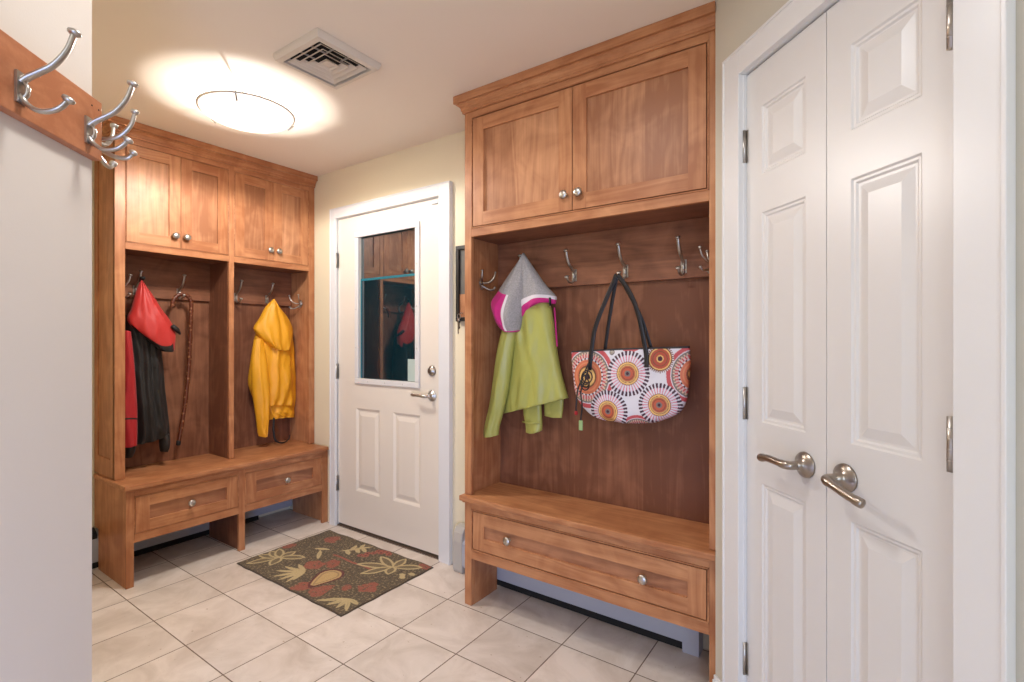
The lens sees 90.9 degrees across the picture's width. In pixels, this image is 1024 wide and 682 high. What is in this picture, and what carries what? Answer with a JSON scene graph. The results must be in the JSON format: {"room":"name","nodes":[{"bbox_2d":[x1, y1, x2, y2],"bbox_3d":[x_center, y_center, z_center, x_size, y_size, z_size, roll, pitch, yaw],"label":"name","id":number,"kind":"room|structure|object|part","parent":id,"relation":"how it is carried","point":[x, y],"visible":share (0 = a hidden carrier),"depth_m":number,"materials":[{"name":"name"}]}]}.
{"room":"mudroom","nodes":[
{"label":"mudroom","id":0,"kind":"room"},
{"bbox_2d":[0,0,91,681],"bbox_3d":[-0.628,0.050,-0.959,0.120,2.400,4.200,0,0,-10],"label":"wall","id":1,"kind":"structure","parent":0,"point":[46,185],"depth_m":0.98,"materials":[{"name":"white paint"}]},
{"bbox_2d":[0,27,138,168],"bbox_3d":[-0.758,-0.479,0.441,0.134,0.163,1.602,0,0,-11],"label":"coat rack","id":2,"kind":"object","parent":1,"relation":"attached to","point":[33,93],"visible":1,"depth_m":0.96,"materials":[{"name":"brown wood"}]},
{"bbox_2d":[92,161,288,527],"bbox_3d":[-2.242,0.050,3.004,0.120,2.400,2.150,0,0,35],"label":"wall","id":3,"kind":"structure","parent":0,"point":[93,472],"depth_m":2.79,"materials":[{"name":"beige paint"}]},
{"bbox_2d":[92,499,291,568],"bbox_3d":[-2.151,1.141,2.971,0.066,0.218,1.800,0,0,35],"label":"baseboard heater","id":4,"kind":"object","parent":3,"relation":"attached to","point":[152,544],"visible":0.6,"depth_m":3.08,"materials":[{"name":"metal"}]},
{"bbox_2d":[92,508,708,681],"bbox_3d":[-0.434,1.275,-0.184,6.900,0.050,5.600,0,0,35],"label":"floor","id":5,"kind":"structure","parent":0,"point":[191,613],"depth_m":2.15,"materials":[{"name":"tile"}]},
{"bbox_2d":[94,116,327,588],"bbox_3d":[-1.788,0.050,3.104,0.490,2.400,1.197,0,0,35],"label":"hall tree","id":6,"kind":"object","parent":5,"relation":"on","point":[231,231],"visible":0.89,"depth_m":3.03,"materials":[{"name":"brown wood"}]},
{"bbox_3d":[-2.122,0.083,2.666,0.445,2.335,0.018,0,0,35],"label":"panel","id":7,"kind":"part","parent":6,"relation":"part of","materials":[{"name":"brown wood"}]},
{"bbox_2d":[125,276,180,457],"bbox_3d":[-2.069,0.145,2.854,0.200,1.006,0.298,0,0,31],"label":"jacket","id":8,"kind":"object","parent":6,"relation":"hanging from","point":[149,332],"visible":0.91,"depth_m":2.81,"materials":[{"name":"black fabric"}]},
{"bbox_2d":[127,280,180,351],"bbox_3d":[-2.015,-0.133,2.848,0.103,0.404,0.256,0,0,35],"label":"hood","id":9,"kind":"object","parent":8,"relation":"attached to","point":[149,329],"depth_m":2.81,"materials":[{"name":"red fabric"}]},
{"bbox_3d":[-1.964,-0.779,2.765,0.019,0.516,0.256,0,0,35],"label":"door","id":10,"kind":"part","parent":6,"relation":"part of","materials":[{"name":"brown wood"}]},
{"bbox_3d":[-2.107,-0.366,3.010,0.020,0.238,0.562,0,0,35],"label":"hook rail","id":11,"kind":"part","parent":6,"relation":"part of","materials":[{"name":"brown wood"}]},
{"bbox_3d":[-1.888,-0.586,2.831,0.030,0.037,0.037,0,0,35],"label":"knob","id":12,"kind":"part","parent":6,"relation":"part of","materials":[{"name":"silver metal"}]},
{"bbox_3d":[-1.889,-0.779,2.870,0.021,0.530,0.528,0,0,35],"label":"bead molding","id":13,"kind":"part","parent":6,"relation":"part of","materials":[{"name":"brown wood"}]},
{"bbox_2d":[170,292,193,445],"bbox_3d":[-1.994,0.172,3.045,0.025,0.923,0.127,0,0,35],"label":"cane","id":14,"kind":"object","parent":6,"relation":"hanging from","point":[190,321],"visible":1,"depth_m":3.06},
{"bbox_3d":[-1.771,0.890,2.770,0.019,0.182,0.508,0,0,35],"label":"drawer","id":15,"kind":"part","parent":6,"relation":"part of","materials":[{"name":"brown wood"}]},
{"bbox_3d":[-1.770,0.890,2.769,0.021,0.196,0.522,0,0,35],"label":"bead molding","id":16,"kind":"part","parent":6,"relation":"part of","materials":[{"name":"brown wood"}]},
{"bbox_3d":[-1.855,-0.586,2.879,0.030,0.037,0.037,0,0,35],"label":"knob","id":17,"kind":"part","parent":6,"relation":"part of","materials":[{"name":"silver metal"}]},
{"bbox_3d":[-1.752,0.891,2.756,0.030,0.037,0.037,0,0,35],"label":"knob","id":18,"kind":"part","parent":6,"relation":"part of","materials":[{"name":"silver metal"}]},
{"bbox_3d":[-1.816,-0.779,2.976,0.019,0.516,0.256,0,0,35],"label":"door","id":19,"kind":"part","parent":6,"relation":"part of","materials":[{"name":"brown wood"}]},
{"bbox_3d":[-1.961,0.120,3.249,0.016,1.260,1.122,0,0,35],"label":"panel","id":20,"kind":"part","parent":6,"relation":"part of","materials":[{"name":"brown wood"}]},
{"bbox_3d":[-1.847,-1.110,3.146,0.344,0.078,1.197,0,0,35],"label":"crown molding","id":21,"kind":"part","parent":6,"relation":"part of","materials":[{"name":"brown wood"}]},
{"bbox_3d":[-1.774,0.743,3.106,0.454,0.026,1.162,0,0,35],"label":"bench seat","id":22,"kind":"part","parent":6,"relation":"part of","materials":[{"name":"brown wood"}]},
{"bbox_2d":[125,249,306,273],"bbox_3d":[-1.855,-0.492,3.175,0.242,0.015,1.122,0,0,35],"label":"shelf","id":23,"kind":"object","parent":6,"relation":"attached to","point":[129,254],"depth_m":3.11,"materials":[{"name":"brown wood"}]},
{"bbox_3d":[-1.604,0.760,2.991,0.022,0.011,1.152,0,0,35],"label":"seat molding","id":24,"kind":"part","parent":6,"relation":"part of","materials":[{"name":"brown wood"}]},
{"bbox_3d":[-1.646,-0.779,3.219,0.019,0.516,0.247,0,0,35],"label":"door","id":25,"kind":"part","parent":6,"relation":"part of","materials":[{"name":"brown wood"}]},
{"bbox_3d":[-1.780,-0.366,3.477,0.020,0.238,0.542,0,0,35],"label":"hook rail","id":26,"kind":"part","parent":6,"relation":"part of","materials":[{"name":"brown wood"}]},
{"bbox_3d":[-1.574,-0.779,3.320,0.021,0.530,0.510,0,0,35],"label":"bead molding","id":27,"kind":"part","parent":6,"relation":"part of","materials":[{"name":"brown wood"}]},
{"bbox_2d":[248,299,295,443],"bbox_3d":[-1.641,0.223,3.496,0.137,1.007,0.348,0,0,35],"label":"jacket","id":28,"kind":"object","parent":6,"relation":"hanging from","point":[272,373],"visible":1,"depth_m":3.45,"materials":[{"name":"yellow fabric"}]},
{"bbox_2d":[253,299,292,350],"bbox_3d":[-1.633,-0.104,3.481,0.109,0.356,0.281,0,0,35],"label":"hood","id":29,"kind":"object","parent":28,"relation":"attached to","point":[273,329],"depth_m":3.43,"materials":[{"name":"yellow fabric"}]},
{"bbox_3d":[-1.451,0.890,3.227,0.019,0.182,0.508,0,0,35],"label":"drawer","id":30,"kind":"part","parent":6,"relation":"part of","materials":[{"name":"brown wood"}]},
{"bbox_3d":[-1.450,0.890,3.226,0.021,0.196,0.522,0,0,35],"label":"bead molding","id":31,"kind":"part","parent":6,"relation":"part of","materials":[{"name":"brown wood"}]},
{"bbox_3d":[-1.503,-0.779,3.423,0.019,0.516,0.247,0,0,35],"label":"door","id":32,"kind":"part","parent":6,"relation":"part of","materials":[{"name":"brown wood"}]},
{"bbox_3d":[-1.470,0.083,3.602,0.440,2.335,0.018,0,0,35],"label":"panel","id":33,"kind":"part","parent":6,"relation":"part of","materials":[{"name":"brown wood"}]},
{"bbox_2d":[237,530,433,616],"bbox_3d":[-0.984,1.246,2.790,0.945,0.006,0.604,0,0,35],"label":"door mat","id":34,"kind":"object","parent":5,"relation":"on","point":[340,574],"visible":1,"depth_m":2.72,"materials":[{"name":"fabric"}]},
{"bbox_2d":[453,1,715,681],"bbox_3d":[0.295,0.050,2.173,1.178,2.400,0.317,0,0,35],"label":"hall tree","id":35,"kind":"object","parent":5,"relation":"on","point":[594,163],"visible":0.88,"depth_m":2.11,"materials":[{"name":"brown wood"}]},
{"bbox_3d":[-0.123,0.083,2.499,0.042,2.335,0.263,0,0,35],"label":"panel","id":36,"kind":"part","parent":35,"relation":"part of","materials":[{"name":"brown wood"}]},
{"bbox_3d":[-0.021,0.890,2.231,0.037,0.037,0.030,0,0,35],"label":"knob","id":37,"kind":"part","parent":35,"relation":"part of","materials":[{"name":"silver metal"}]},
{"bbox_3d":[0.036,-0.784,2.220,0.522,0.504,0.019,0,0,35],"label":"door","id":38,"kind":"part","parent":35,"relation":"part of","materials":[{"name":"brown wood"}]},
{"bbox_2d":[484,253,567,437],"bbox_3d":[0.057,0.031,2.378,0.442,0.882,0.127,0,0,24],"label":"jacket","id":39,"kind":"object","parent":35,"relation":"hanging from","point":[527,376],"visible":1,"depth_m":2.35,"materials":[{"name":"green fabric"}]},
{"bbox_2d":[491,253,556,331],"bbox_3d":[0.043,-0.223,2.357,0.343,0.374,0.113,0,0,35],"label":"hood","id":40,"kind":"object","parent":39,"relation":"attached to","point":[522,303],"depth_m":2.34,"materials":[{"name":"grey fabric"}]},
{"bbox_3d":[0.212,-0.596,2.068,0.037,0.037,0.030,0,0,35],"label":"knob","id":41,"kind":"part","parent":35,"relation":"part of","materials":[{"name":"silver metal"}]},
{"bbox_3d":[0.266,-0.596,2.031,0.037,0.037,0.030,0,0,35],"label":"knob","id":42,"kind":"part","parent":35,"relation":"part of","materials":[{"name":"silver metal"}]},
{"bbox_3d":[0.295,-1.110,2.173,1.178,0.078,0.317,0,0,35],"label":"crown molding","id":43,"kind":"part","parent":35,"relation":"part of","materials":[{"name":"brown wood"}]},
{"bbox_3d":[0.303,0.743,2.162,1.151,0.026,0.290,0,0,35],"label":"bench seat","id":44,"kind":"part","parent":35,"relation":"part of","materials":[{"name":"brown wood"}]},
{"bbox_3d":[0.234,0.760,2.067,1.129,0.011,0.025,0,0,35],"label":"seat molding","id":45,"kind":"part","parent":35,"relation":"part of","materials":[{"name":"brown wood"}]},
{"bbox_3d":[0.253,0.891,2.069,1.051,0.174,0.019,0,0,35],"label":"drawer","id":46,"kind":"part","parent":35,"relation":"part of","materials":[{"name":"brown wood"}]},
{"bbox_3d":[0.252,0.891,2.067,1.071,0.194,0.022,0,0,35],"label":"bead molding","id":47,"kind":"part","parent":35,"relation":"part of","materials":[{"name":"brown wood"}]},
{"bbox_3d":[0.252,-0.784,2.067,1.071,0.524,0.022,0,0,35],"label":"bead molding","id":48,"kind":"part","parent":35,"relation":"part of","materials":[{"name":"brown wood"}]},
{"bbox_2d":[474,202,708,244],"bbox_3d":[0.319,-0.523,2.182,1.093,0.073,0.240,0,0,35],"label":"shelf","id":49,"kind":"object","parent":35,"relation":"attached to","point":[694,212],"depth_m":2.14,"materials":[{"name":"brown wood"}]},
{"bbox_3d":[0.382,-0.368,2.272,1.093,0.237,0.021,0,0,35],"label":"hook rail","id":50,"kind":"part","parent":35,"relation":"part of","materials":[{"name":"brown wood"}]},
{"bbox_3d":[0.392,0.120,2.287,1.093,1.260,0.017,0,0,35],"label":"panel","id":51,"kind":"part","parent":35,"relation":"part of","materials":[{"name":"brown wood"}]},
{"bbox_2d":[572,273,690,429],"bbox_3d":[0.466,0.056,2.099,0.521,0.662,0.105,0,0,35],"label":"tote bag","id":52,"kind":"object","parent":35,"relation":"hanging from","point":[645,384],"visible":1,"depth_m":2.06,"materials":[{"name":"fabric"}]},
{"bbox_3d":[0.305,0.222,2.165,0.068,0.247,0.024,0,0,27],"label":"cord","id":53,"kind":"part","parent":52,"relation":"part of","materials":[{"name":"black leather"}]},
{"bbox_3d":[0.468,-0.784,1.918,0.525,0.504,0.019,0,0,35],"label":"door","id":54,"kind":"part","parent":35,"relation":"part of","materials":[{"name":"brown wood"}]},
{"bbox_3d":[0.487,0.890,1.876,0.037,0.037,0.030,0,0,35],"label":"knob","id":55,"kind":"part","parent":35,"relation":"part of","materials":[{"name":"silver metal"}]},
{"bbox_2d":[92,0,716,175],"bbox_3d":[-0.434,-1.175,-0.184,6.900,0.050,5.600,0,0,35],"label":"ceiling","id":56,"kind":"structure","parent":0,"point":[430,53],"depth_m":2.04,"materials":[{"name":"paint"}]},
{"bbox_2d":[195,81,295,132],"bbox_3d":[-1.275,-1.095,2.433,0.427,0.110,0.431,0,0,35],"label":"ceiling light","id":57,"kind":"object","parent":56,"relation":"attached to","point":[239,110],"visible":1,"depth_m":2.34,"materials":[{"name":"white glass"}]},
{"bbox_2d":[273,27,380,89],"bbox_3d":[-0.752,-1.135,2.060,0.300,0.031,0.300,0,0,35],"label":"ceiling vent","id":58,"kind":"object","parent":56,"relation":"in","point":[317,54],"visible":1,"depth_m":2.04,"materials":[{"name":"plastic"}]},
{"bbox_3d":[-0.752,-1.134,2.060,0.224,0.024,0.224,0,0,-10],"label":"plate","id":59,"kind":"part","parent":58,"relation":"part of","materials":[{"name":"plastic"}]},
{"bbox_2d":[289,131,708,649],"bbox_3d":[-0.304,0.050,2.879,3.400,2.400,0.132,0,0,35],"label":"wall","id":60,"kind":"structure","parent":0,"point":[442,159],"depth_m":3.08,"materials":[{"name":"beige paint"}]},
{"bbox_2d":[336,198,438,558],"bbox_3d":[-0.792,0.219,3.151,0.972,2.062,0.146,0,0,35],"label":"door","id":61,"kind":"structure","parent":60,"relation":"in","point":[388,260],"depth_m":3.12,"materials":[{"name":"paint"}]},
{"bbox_3d":[-0.514,0.322,2.908,0.149,0.066,0.066,0,0,35],"label":"lever handle","id":62,"kind":"part","parent":61,"relation":"part of","materials":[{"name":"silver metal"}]},
{"bbox_2d":[431,199,438,204],"bbox_3d":[-0.440,-0.790,2.885,0.050,0.020,0.019,0,0,35],"label":"sensor","id":63,"kind":"object","parent":61,"relation":"attached to","point":[433,202],"visible":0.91,"depth_m":2.88,"materials":[{"name":"white plastic"}]},
{"bbox_2d":[329,181,452,564],"bbox_3d":[-0.759,0.182,3.155,1.088,2.136,0.121,0,0,35],"label":"trim","id":64,"kind":"structure","parent":60,"relation":"attached to","point":[443,191],"depth_m":2.84,"materials":[{"name":"white wood"}]},
{"bbox_2d":[456,245,464,320],"bbox_3d":[-0.216,-0.308,2.709,0.222,0.413,0.027,0,0,35],"label":"picture frame","id":65,"kind":"object","parent":60,"relation":"attached to","point":[460,250],"visible":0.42,"depth_m":2.76,"materials":[{"name":"brown wood"}]},
{"bbox_2d":[457,315,460,333],"bbox_3d":[-0.291,-0.088,2.735,0.030,0.110,0.010,0,0,35],"label":"bunch","id":66,"kind":"object","parent":65,"relation":"hanging from","point":[458,319],"visible":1,"depth_m":2.73,"materials":[{"name":"silver metal"}]},
{"bbox_3d":[-0.211,-0.186,2.716,0.182,0.128,0.010,0,0,35],"label":"wood panel","id":67,"kind":"part","parent":65,"relation":"part of","materials":[{"name":"brown wood"}]},
{"bbox_2d":[460,250,464,293],"bbox_3d":[-0.210,-0.372,2.718,0.182,0.245,0.006,0,0,35],"label":"picture","id":68,"kind":"object","parent":65,"relation":"on","point":[462,252],"depth_m":2.76},
{"bbox_2d":[453,522,702,656],"bbox_3d":[0.225,1.125,2.376,1.287,0.250,0.067,0,0,35],"label":"baseboard heater","id":69,"kind":"object","parent":60,"relation":"attached to","point":[690,641],"visible":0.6,"depth_m":2.25,"materials":[{"name":"metal"}]},
{"bbox_2d":[715,0,1023,681],"bbox_3d":[1.132,0.050,-0.153,0.388,2.400,4.477,0,0,-7],"label":"wall","id":70,"kind":"structure","parent":0,"point":[736,21],"depth_m":1.56,"materials":[{"name":"beige paint"}]},
{"bbox_2d":[712,674,721,681],"bbox_3d":[1.038,1.192,-0.282,0.014,0.115,4.050,0,0,-10],"label":"baseboard","id":71,"kind":"structure","parent":70,"relation":"attached to","point":[716,678],"depth_m":1.70,"materials":[{"name":"white wood"}]},
{"bbox_2d":[743,12,826,681],"bbox_3d":[0.742,0.210,1.412,0.112,2.060,0.323,0,0,-13],"label":"door","id":72,"kind":"structure","parent":70,"relation":"in","point":[785,136],"depth_m":1.39,"materials":[{"name":"white paint"}]},
{"bbox_3d":[0.732,0.328,1.356,0.067,0.068,0.144,0,0,-11],"label":"lever handle","id":73,"kind":"part","parent":72,"relation":"part of","materials":[{"name":"silver metal"}]},
{"bbox_2d":[722,0,1015,681],"bbox_3d":[0.819,0.172,1.254,0.131,2.156,0.815,0,0,-10],"label":"trim","id":74,"kind":"structure","parent":70,"relation":"attached to","point":[984,31],"depth_m":0.90,"materials":[{"name":"white wood"}]},
{"bbox_2d":[821,0,952,681],"bbox_3d":[0.793,0.210,1.095,0.107,2.060,0.320,0,0,-10],"label":"door","id":75,"kind":"structure","parent":70,"relation":"in","point":[888,480],"depth_m":1.08,"materials":[{"name":"white paint"}]},
{"bbox_3d":[0.765,0.329,1.155,0.073,0.070,0.144,0,0,-10],"label":"lever handle","id":76,"kind":"part","parent":75,"relation":"part of","materials":[{"name":"silver metal"}]}
]}

